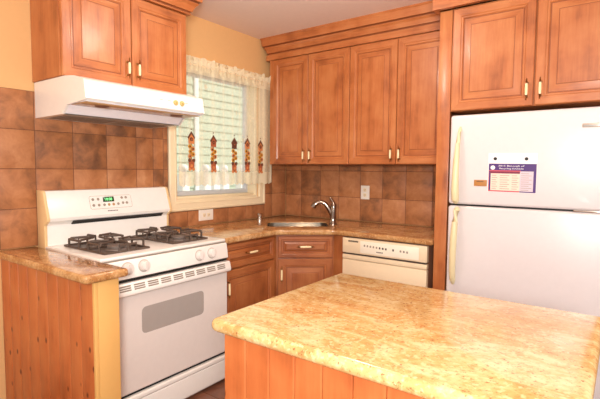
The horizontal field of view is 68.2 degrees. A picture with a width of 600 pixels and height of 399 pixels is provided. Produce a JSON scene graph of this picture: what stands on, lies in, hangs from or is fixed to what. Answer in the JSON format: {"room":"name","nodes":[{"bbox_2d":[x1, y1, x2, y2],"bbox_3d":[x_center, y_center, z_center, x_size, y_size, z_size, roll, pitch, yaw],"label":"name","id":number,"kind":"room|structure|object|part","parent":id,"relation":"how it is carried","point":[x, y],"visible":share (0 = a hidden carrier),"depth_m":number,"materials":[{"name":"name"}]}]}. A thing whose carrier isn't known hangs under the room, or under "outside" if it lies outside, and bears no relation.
{"room":"kitchen","nodes":[
{"label":"kitchen","id":0,"kind":"room"},
{"bbox_2d":[1,259,120,398],"bbox_3d":[-1.208,0.764,2.212,0.880,0.874,0.163,3,5,36],"label":"base cabinet","id":1,"kind":"object","parent":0,"point":[62,335],"depth_m":2.08,"materials":[{"name":"brown wood"}]},
{"bbox_2d":[0,246,127,284],"bbox_3d":[-1.194,0.309,2.167,0.918,0.038,0.206,3,5,36],"label":"countertop","id":2,"kind":"structure","parent":1,"relation":"on","point":[85,271],"depth_m":2.04,"materials":[{"name":"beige stone"}]},
{"bbox_2d":[0,0,284,398],"bbox_3d":[-1.820,-0.059,2.192,0.150,2.510,5.750,3,5,36],"label":"wall","id":3,"kind":"structure","parent":0,"point":[211,41],"depth_m":2.45,"materials":[{"name":"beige paint"}]},
{"bbox_2d":[30,0,202,94],"bbox_3d":[-1.077,-1.000,2.638,0.428,0.678,0.976,3,5,36],"label":"upper cabinet","id":4,"kind":"object","parent":3,"relation":"attached to","point":[141,43],"visible":0.98,"depth_m":2.48,"materials":[{"name":"brown wood"}]},
{"bbox_3d":[-1.103,-0.906,2.414,0.021,0.516,0.395,3,5,36],"label":"door","id":5,"kind":"part","parent":4,"relation":"part of","materials":[{"name":"brown wood"}]},
{"bbox_3d":[-0.983,-0.753,2.544,0.034,0.118,0.016,3,5,36],"label":"handle","id":6,"kind":"part","parent":4,"relation":"part of","materials":[{"name":"gold metal"}]},
{"bbox_3d":[-0.944,-0.757,2.597,0.034,0.118,0.016,3,5,36],"label":"handle","id":7,"kind":"part","parent":4,"relation":"part of","materials":[{"name":"gold metal"}]},
{"bbox_3d":[-0.865,-0.926,2.736,0.021,0.516,0.395,3,5,36],"label":"door","id":8,"kind":"part","parent":4,"relation":"part of","materials":[{"name":"brown wood"}]},
{"bbox_3d":[-1.075,-1.261,2.620,0.428,0.156,0.976,3,5,36],"label":"crown molding","id":9,"kind":"part","parent":4,"relation":"part of","materials":[{"name":"brown wood"}]},
{"bbox_2d":[34,75,203,128],"bbox_3d":[-1.032,-0.558,2.609,0.557,0.196,0.752,3,5,36],"label":"range hood","id":10,"kind":"object","parent":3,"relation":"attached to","point":[73,98],"visible":1,"depth_m":2.42,"materials":[{"name":"white metal"}]},
{"bbox_2d":[0,87,285,249],"bbox_3d":[-0.874,-0.223,3.332,0.010,0.865,2.460,3,5,36],"label":"backsplash","id":11,"kind":"structure","parent":3,"relation":"attached to","point":[36,153],"depth_m":2.63,"materials":[{"name":"tile"}]},
{"bbox_2d":[199,209,212,220],"bbox_3d":[-0.745,0.122,3.518,0.009,0.086,0.148,3,5,36],"label":"wall outlet","id":12,"kind":"object","parent":3,"relation":"attached to","point":[207,214],"visible":1,"depth_m":3.52,"materials":[{"name":"white plastic"}]},
{"bbox_2d":[167,55,264,211],"bbox_3d":[-0.696,-0.516,3.660,0.171,1.162,1.055,3,5,36],"label":"window","id":13,"kind":"structure","parent":3,"relation":"in","point":[246,195],"depth_m":3.73,"materials":[{"name":"beige paint"}]},
{"bbox_3d":[-0.743,-0.530,3.676,0.034,0.973,0.866,3,5,36],"label":"sash","id":14,"kind":"part","parent":13,"relation":"part of","materials":[{"name":"metal"}]},
{"bbox_2d":[179,55,271,186],"bbox_3d":[-0.585,-0.604,3.617,0.102,0.972,1.080,3,5,36],"label":"lace curtain","id":15,"kind":"object","parent":13,"relation":"hanging from","point":[196,66],"visible":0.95,"depth_m":3.62,"materials":[{"name":"white fabric"}]},
{"bbox_3d":[-0.593,-1.018,3.593,0.077,0.012,1.075,3,5,36],"label":"curtain rod","id":16,"kind":"part","parent":15,"relation":"part of","materials":[{"name":"white fabric"}]},
{"bbox_2d":[186,378,224,398],"bbox_3d":[0.027,1.350,0.913,4.767,0.100,5.757,3,5,36],"label":"floor","id":17,"kind":"structure","parent":0,"point":[217,390],"depth_m":2.69,"materials":[{"name":"tile"}]},
{"bbox_2d":[36,186,230,398],"bbox_3d":[-0.958,0.556,2.659,0.706,1.231,0.830,3,5,36],"label":"gas range","id":18,"kind":"object","parent":17,"relation":"on","point":[171,294],"visible":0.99,"depth_m":2.52,"materials":[{"name":"white metal"}]},
{"bbox_3d":[-1.174,0.013,2.758,0.023,0.074,0.274,3,5,36],"label":"control panel","id":19,"kind":"part","parent":18,"relation":"part of","materials":[{"name":"white plastic"}]},
{"bbox_3d":[-0.992,0.255,2.396,0.116,0.027,0.116,3,5,36],"label":"burner","id":20,"kind":"part","parent":18,"relation":"part of","materials":[{"name":"silver metal"}]},
{"bbox_3d":[-0.858,0.349,2.223,0.036,0.055,0.055,3,5,36],"label":"knob","id":21,"kind":"part","parent":18,"relation":"part of","materials":[{"name":"white plastic"}]},
{"bbox_2d":[45,232,225,263],"bbox_3d":[-0.944,0.267,2.630,0.573,0.025,0.830,3,5,36],"label":"cooktop","id":22,"kind":"object","parent":18,"relation":"in","point":[159,247],"depth_m":2.47,"materials":[{"name":"white metal"}]},
{"bbox_3d":[-0.801,0.344,2.299,0.036,0.055,0.055,3,5,36],"label":"knob","id":23,"kind":"part","parent":18,"relation":"part of","materials":[{"name":"white plastic"}]},
{"bbox_3d":[-0.905,0.225,2.850,0.116,0.027,0.116,3,5,36],"label":"burner","id":24,"kind":"part","parent":18,"relation":"part of","materials":[{"name":"silver metal"}]},
{"bbox_3d":[-0.717,0.695,2.489,0.035,0.582,0.822,3,5,36],"label":"oven door","id":25,"kind":"part","parent":18,"relation":"part of","materials":[{"name":"white metal"}]},
{"bbox_3d":[-0.724,1.082,2.519,0.054,0.160,0.822,3,5,36],"label":"storage drawer","id":26,"kind":"part","parent":18,"relation":"part of","materials":[{"name":"white metal"}]},
{"bbox_3d":[-0.688,0.438,2.452,0.036,0.068,0.822,3,5,36],"label":"door handle","id":27,"kind":"part","parent":18,"relation":"part of","materials":[{"name":"white metal"}]},
{"bbox_3d":[-0.744,0.234,2.732,0.116,0.027,0.116,3,5,36],"label":"burner","id":28,"kind":"part","parent":18,"relation":"part of","materials":[{"name":"silver metal"}]},
{"bbox_3d":[-0.580,0.329,2.599,0.036,0.055,0.055,3,5,36],"label":"knob","id":29,"kind":"part","parent":18,"relation":"part of","materials":[{"name":"white plastic"}]},
{"bbox_3d":[-0.524,0.325,2.675,0.036,0.055,0.055,3,5,36],"label":"knob","id":30,"kind":"part","parent":18,"relation":"part of","materials":[{"name":"white plastic"}]},
{"bbox_2d":[227,235,274,312],"bbox_3d":[-0.571,0.697,3.253,0.652,0.874,0.560,3,5,36],"label":"base cabinet","id":31,"kind":"object","parent":17,"relation":"on","point":[251,277],"visible":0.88,"depth_m":3.06,"materials":[{"name":"brown wood"}]},
{"bbox_3d":[-0.463,0.581,2.870,0.034,0.130,0.016,3,5,36],"label":"handle","id":32,"kind":"part","parent":31,"relation":"part of","materials":[{"name":"gold metal"}]},
{"bbox_3d":[-0.349,0.739,3.084,0.021,0.568,0.515,3,5,36],"label":"door","id":33,"kind":"part","parent":31,"relation":"part of","materials":[{"name":"brown wood"}]},
{"bbox_3d":[-0.346,0.365,3.058,0.021,0.160,0.515,3,5,36],"label":"drawer","id":34,"kind":"part","parent":31,"relation":"part of","materials":[{"name":"brown wood"}]},
{"bbox_2d":[275,235,344,295],"bbox_3d":[-0.001,0.669,3.717,1.018,0.874,0.893,3,5,36],"label":"base cabinet","id":35,"kind":"object","parent":17,"relation":"on","point":[300,260],"visible":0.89,"depth_m":3.30,"materials":[{"name":"brown wood"}]},
{"bbox_2d":[172,215,433,244],"bbox_3d":[0.113,0.243,3.265,1.699,0.038,1.441,3,5,36],"label":"countertop","id":36,"kind":"structure","parent":35,"relation":"on","point":[242,230],"depth_m":3.26,"materials":[{"name":"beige stone"}]},
{"bbox_2d":[257,213,262,219],"bbox_3d":[-0.358,0.148,3.927,0.056,0.053,0.056,3,5,36],"label":"soap dispenser","id":37,"kind":"object","parent":36,"relation":"on","point":[259,215],"visible":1,"depth_m":3.91,"materials":[{"name":"metal"}]},
{"bbox_2d":[267,223,328,226],"bbox_3d":[-0.020,0.291,3.605,0.540,0.172,0.350,0,4,-4],"label":"sink","id":38,"kind":"object","parent":36,"relation":"in","point":[268,224],"visible":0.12,"depth_m":3.75,"materials":[{"name":"metal"}]},
{"bbox_2d":[311,197,336,224],"bbox_3d":[0.194,0.091,3.597,0.217,0.220,0.068,1,4,3],"label":"faucet","id":39,"kind":"object","parent":36,"relation":"on","point":[331,210],"visible":1,"depth_m":3.58,"materials":[{"name":"silver metal"}]},
{"bbox_3d":[0.185,0.076,3.599,0.198,0.145,0.047,1,4,8],"label":"spout","id":40,"kind":"part","parent":39,"relation":"part of","materials":[{"name":"silver metal"}]},
{"bbox_3d":[0.042,0.349,3.268,0.135,0.016,0.034,0,4,-4],"label":"handle","id":41,"kind":"part","parent":35,"relation":"part of","materials":[{"name":"gold metal"}]},
{"bbox_3d":[0.038,0.725,3.322,0.405,0.568,0.021,0,4,-4],"label":"door","id":42,"kind":"part","parent":35,"relation":"part of","materials":[{"name":"brown wood"}]},
{"bbox_3d":[0.041,0.351,3.296,0.405,0.160,0.021,0,4,-4],"label":"drawer","id":43,"kind":"part","parent":35,"relation":"part of","materials":[{"name":"brown wood"}]},
{"bbox_2d":[225,335,423,398],"bbox_3d":[0.328,0.833,1.366,0.888,0.874,0.680,3,5,36],"label":"kitchen island","id":44,"kind":"object","parent":17,"relation":"on","point":[252,371],"visible":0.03,"depth_m":1.20,"materials":[{"name":"brown wood"}]},
{"bbox_2d":[212,273,599,398],"bbox_3d":[0.333,0.376,1.344,0.950,0.038,0.758,3,5,36],"label":"island countertop","id":45,"kind":"structure","parent":44,"relation":"on","point":[423,342],"depth_m":1.19,"materials":[{"name":"beige stone"}]},
{"bbox_2d":[342,236,433,287],"bbox_3d":[0.737,0.706,3.316,0.636,0.868,0.588,3,5,36],"label":"dishwasher","id":46,"kind":"object","parent":17,"relation":"on","point":[399,262],"visible":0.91,"depth_m":3.03,"materials":[{"name":"cream enamel"},{"name":"plastic"},{"name":"pale plastic"}]},
{"bbox_3d":[0.574,0.744,3.098,0.634,0.599,0.036,3,5,36],"label":"door","id":47,"kind":"part","parent":46,"relation":"part of","materials":[{"name":"plastic"}]},
{"bbox_3d":[0.577,0.343,3.070,0.634,0.110,0.036,3,5,36],"label":"control panel","id":48,"kind":"part","parent":46,"relation":"part of","materials":[{"name":"plastic"}]},
{"bbox_3d":[0.605,0.347,3.030,0.434,0.084,0.007,3,5,36],"label":"button panel","id":49,"kind":"part","parent":46,"relation":"part of","materials":[{"name":"plastic"}]},
{"bbox_2d":[433,10,458,290],"bbox_3d":[1.075,-0.009,3.049,0.078,2.335,0.620,3,5,36],"label":"panel","id":50,"kind":"object","parent":17,"relation":"on","point":[444,116],"visible":0.41,"depth_m":2.78,"materials":[{"name":"brown wood"}]},
{"bbox_2d":[446,106,599,398],"bbox_3d":[1.417,0.340,2.720,0.850,1.690,0.701,3,5,36],"label":"refrigerator","id":51,"kind":"object","parent":17,"relation":"on","point":[542,248],"visible":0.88,"depth_m":2.45,"materials":[{"name":"white metal"}]},
{"bbox_3d":[0.932,0.282,2.683,0.049,0.480,0.071,3,5,36],"label":"handle","id":52,"kind":"part","parent":51,"relation":"part of","materials":[{"name":"beige plastic"}]},
{"bbox_3d":[0.936,-0.204,2.651,0.044,0.464,0.070,3,5,36],"label":"handle","id":53,"kind":"part","parent":51,"relation":"part of","materials":[{"name":"beige plastic"}]},
{"bbox_2d":[474,180,486,185],"bbox_3d":[1.060,-0.097,2.603,0.072,0.036,0.003,3,5,36],"label":"card","id":54,"kind":"object","parent":51,"relation":"attached to","point":[476,182],"visible":1,"depth_m":2.60,"materials":[{"name":"orange paper"}]},
{"bbox_2d":[487,153,537,193],"bbox_3d":[1.195,-0.151,2.501,0.254,0.225,0.002,3,5,36],"label":"card","id":55,"kind":"object","parent":51,"relation":"attached to","point":[510,172],"visible":1,"depth_m":2.50,"materials":[{"name":"white paper"}]},
{"bbox_2d":[492,173,530,190],"bbox_3d":[1.193,-0.100,2.504,0.208,0.095,0.001,3,5,36],"label":"print","id":56,"kind":"object","parent":55,"relation":"attached to","point":[500,181],"depth_m":2.50},
{"bbox_3d":[1.266,0.582,2.534,0.850,1.060,0.060,3,5,36],"label":"fridge door","id":57,"kind":"part","parent":51,"relation":"part of","materials":[{"name":"white metal"}]},
{"bbox_3d":[1.272,-0.224,2.478,0.850,0.535,0.060,3,5,36],"label":"freezer door","id":58,"kind":"part","parent":51,"relation":"part of","materials":[{"name":"white metal"}]},
{"bbox_2d":[190,0,496,38],"bbox_3d":[0.041,-1.254,0.742,4.750,0.100,5.750,3,5,36],"label":"ceiling","id":59,"kind":"structure","parent":0,"point":[259,19],"depth_m":3.26,"materials":[{"name":"paint"}]},
{"bbox_2d":[285,175,428,226],"bbox_3d":[1.753,-0.091,3.037,4.600,2.510,0.150,3,5,36],"label":"wall","id":60,"kind":"structure","parent":0,"point":[285,175],"depth_m":4.27,"materials":[{"name":"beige paint"}]},
{"bbox_2d":[270,46,354,164],"bbox_3d":[0.144,-0.786,3.847,0.831,0.962,0.383,3,5,36],"label":"upper cabinet","id":61,"kind":"object","parent":60,"relation":"attached to","point":[310,93],"visible":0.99,"depth_m":3.70,"materials":[{"name":"brown wood"}]},
{"bbox_3d":[-0.082,-0.761,3.832,0.376,0.908,0.021,3,5,36],"label":"door","id":62,"kind":"part","parent":61,"relation":"part of","materials":[{"name":"brown wood"}]},
{"bbox_3d":[0.231,-0.743,3.602,0.394,0.908,0.021,3,5,36],"label":"door","id":63,"kind":"part","parent":61,"relation":"part of","materials":[{"name":"brown wood"}]},
{"bbox_2d":[260,0,455,61],"bbox_3d":[0.443,-1.300,3.587,1.694,0.192,0.387,3,5,36],"label":"crown molding","id":64,"kind":"structure","parent":61,"relation":"attached to","point":[415,19],"depth_m":3.39,"materials":[{"name":"brown wood"}]},
{"bbox_2d":[286,165,435,226],"bbox_3d":[0.547,-0.055,3.830,1.700,0.483,0.010,3,5,36],"label":"backsplash","id":65,"kind":"structure","parent":60,"relation":"attached to","point":[398,194],"depth_m":3.81,"materials":[{"name":"tile"}]},
{"bbox_2d":[361,185,369,199],"bbox_3d":[0.559,-0.060,3.809,0.082,0.118,0.009,3,5,36],"label":"wall outlet","id":66,"kind":"object","parent":60,"relation":"attached to","point":[365,190],"visible":1,"depth_m":3.80,"materials":[{"name":"white plastic"}]},
{"bbox_2d":[349,31,439,164],"bbox_3d":[0.801,-0.748,3.364,0.800,0.962,0.383,3,5,36],"label":"upper cabinet","id":67,"kind":"object","parent":60,"relation":"attached to","point":[394,82],"visible":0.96,"depth_m":3.25,"materials":[{"name":"brown wood"}]},
{"bbox_3d":[0.552,-0.725,3.365,0.395,0.908,0.021,3,5,36],"label":"door","id":68,"kind":"part","parent":67,"relation":"part of","materials":[{"name":"brown wood"}]},
{"bbox_3d":[0.668,-0.335,3.271,0.016,0.118,0.034,3,5,36],"label":"handle","id":69,"kind":"part","parent":67,"relation":"part of","materials":[{"name":"gold metal"}]},
{"bbox_3d":[0.720,-0.332,3.233,0.016,0.118,0.034,3,5,36],"label":"handle","id":70,"kind":"part","parent":67,"relation":"part of","materials":[{"name":"gold metal"}]},
{"bbox_3d":[0.875,-0.706,3.129,0.397,0.908,0.021,3,5,36],"label":"door","id":71,"kind":"part","parent":67,"relation":"part of","materials":[{"name":"brown wood"}]},
{"bbox_2d":[432,0,599,114],"bbox_3d":[1.393,-0.930,2.680,1.096,0.788,0.700,3,5,36],"label":"upper cabinet","id":72,"kind":"object","parent":60,"relation":"attached to","point":[508,55],"visible":1,"depth_m":2.47,"materials":[{"name":"brown wood"}]},
{"bbox_3d":[1.285,-1.228,2.510,1.096,0.172,0.328,3,5,36],"label":"crown molding","id":73,"kind":"part","parent":72,"relation":"part of","materials":[{"name":"brown wood"}]},
{"bbox_3d":[1.113,-0.833,2.569,0.448,0.602,0.021,3,5,36],"label":"door","id":74,"kind":"part","parent":72,"relation":"part of","materials":[{"name":"brown wood"}]},
{"bbox_3d":[1.252,-0.608,2.447,0.016,0.118,0.034,3,5,36],"label":"handle","id":75,"kind":"part","parent":72,"relation":"part of","materials":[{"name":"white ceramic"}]},
{"bbox_3d":[1.306,-0.605,2.407,0.016,0.118,0.034,3,5,36],"label":"handle","id":76,"kind":"part","parent":72,"relation":"part of","materials":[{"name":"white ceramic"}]},
{"bbox_3d":[1.479,-0.812,2.300,0.448,0.602,0.021,3,5,36],"label":"door","id":77,"kind":"part","parent":72,"relation":"part of","materials":[{"name":"brown wood"}]},
{"label":"outside","id":78,"kind":"structure","parent":0,"visible":0},
{"bbox_2d":[176,76,241,190],"bbox_3d":[-1.524,-1.279,7.156,0.540,4.268,7.000,3,5,36],"label":"neighbouring house","id":79,"kind":"structure","parent":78,"point":[195,84],"depth_m":7.21,"materials":[{"name":"white"}]},
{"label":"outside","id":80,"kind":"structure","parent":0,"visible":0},
{"bbox_2d":[177,164,241,190],"bbox_3d":[-0.935,0.286,5.326,0.112,1.405,2.600,3,5,36],"label":"porch railing","id":81,"kind":"object","parent":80,"point":[184,167],"visible":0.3,"depth_m":5.06,"materials":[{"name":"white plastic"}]},
{"bbox_3d":[-1.277,0.315,4.862,0.112,1.405,0.112,3,5,36],"label":"post","id":82,"kind":"part","parent":81,"relation":"part of","materials":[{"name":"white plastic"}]},
{"bbox_3d":[-1.091,0.299,5.114,0.112,1.405,0.112,3,5,36],"label":"post","id":83,"kind":"part","parent":81,"relation":"part of","materials":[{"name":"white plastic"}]},
{"bbox_3d":[-1.009,0.292,5.225,0.112,1.405,0.112,3,5,36],"label":"post","id":84,"kind":"part","parent":81,"relation":"part of","materials":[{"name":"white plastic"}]},
{"bbox_3d":[-0.920,0.285,5.346,0.112,1.405,0.112,3,5,36],"label":"post","id":85,"kind":"part","parent":81,"relation":"part of","materials":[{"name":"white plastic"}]},
{"bbox_3d":[-0.745,0.270,5.583,0.112,1.405,0.112,3,5,36],"label":"post","id":86,"kind":"part","parent":81,"relation":"part of","materials":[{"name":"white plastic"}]}
]}

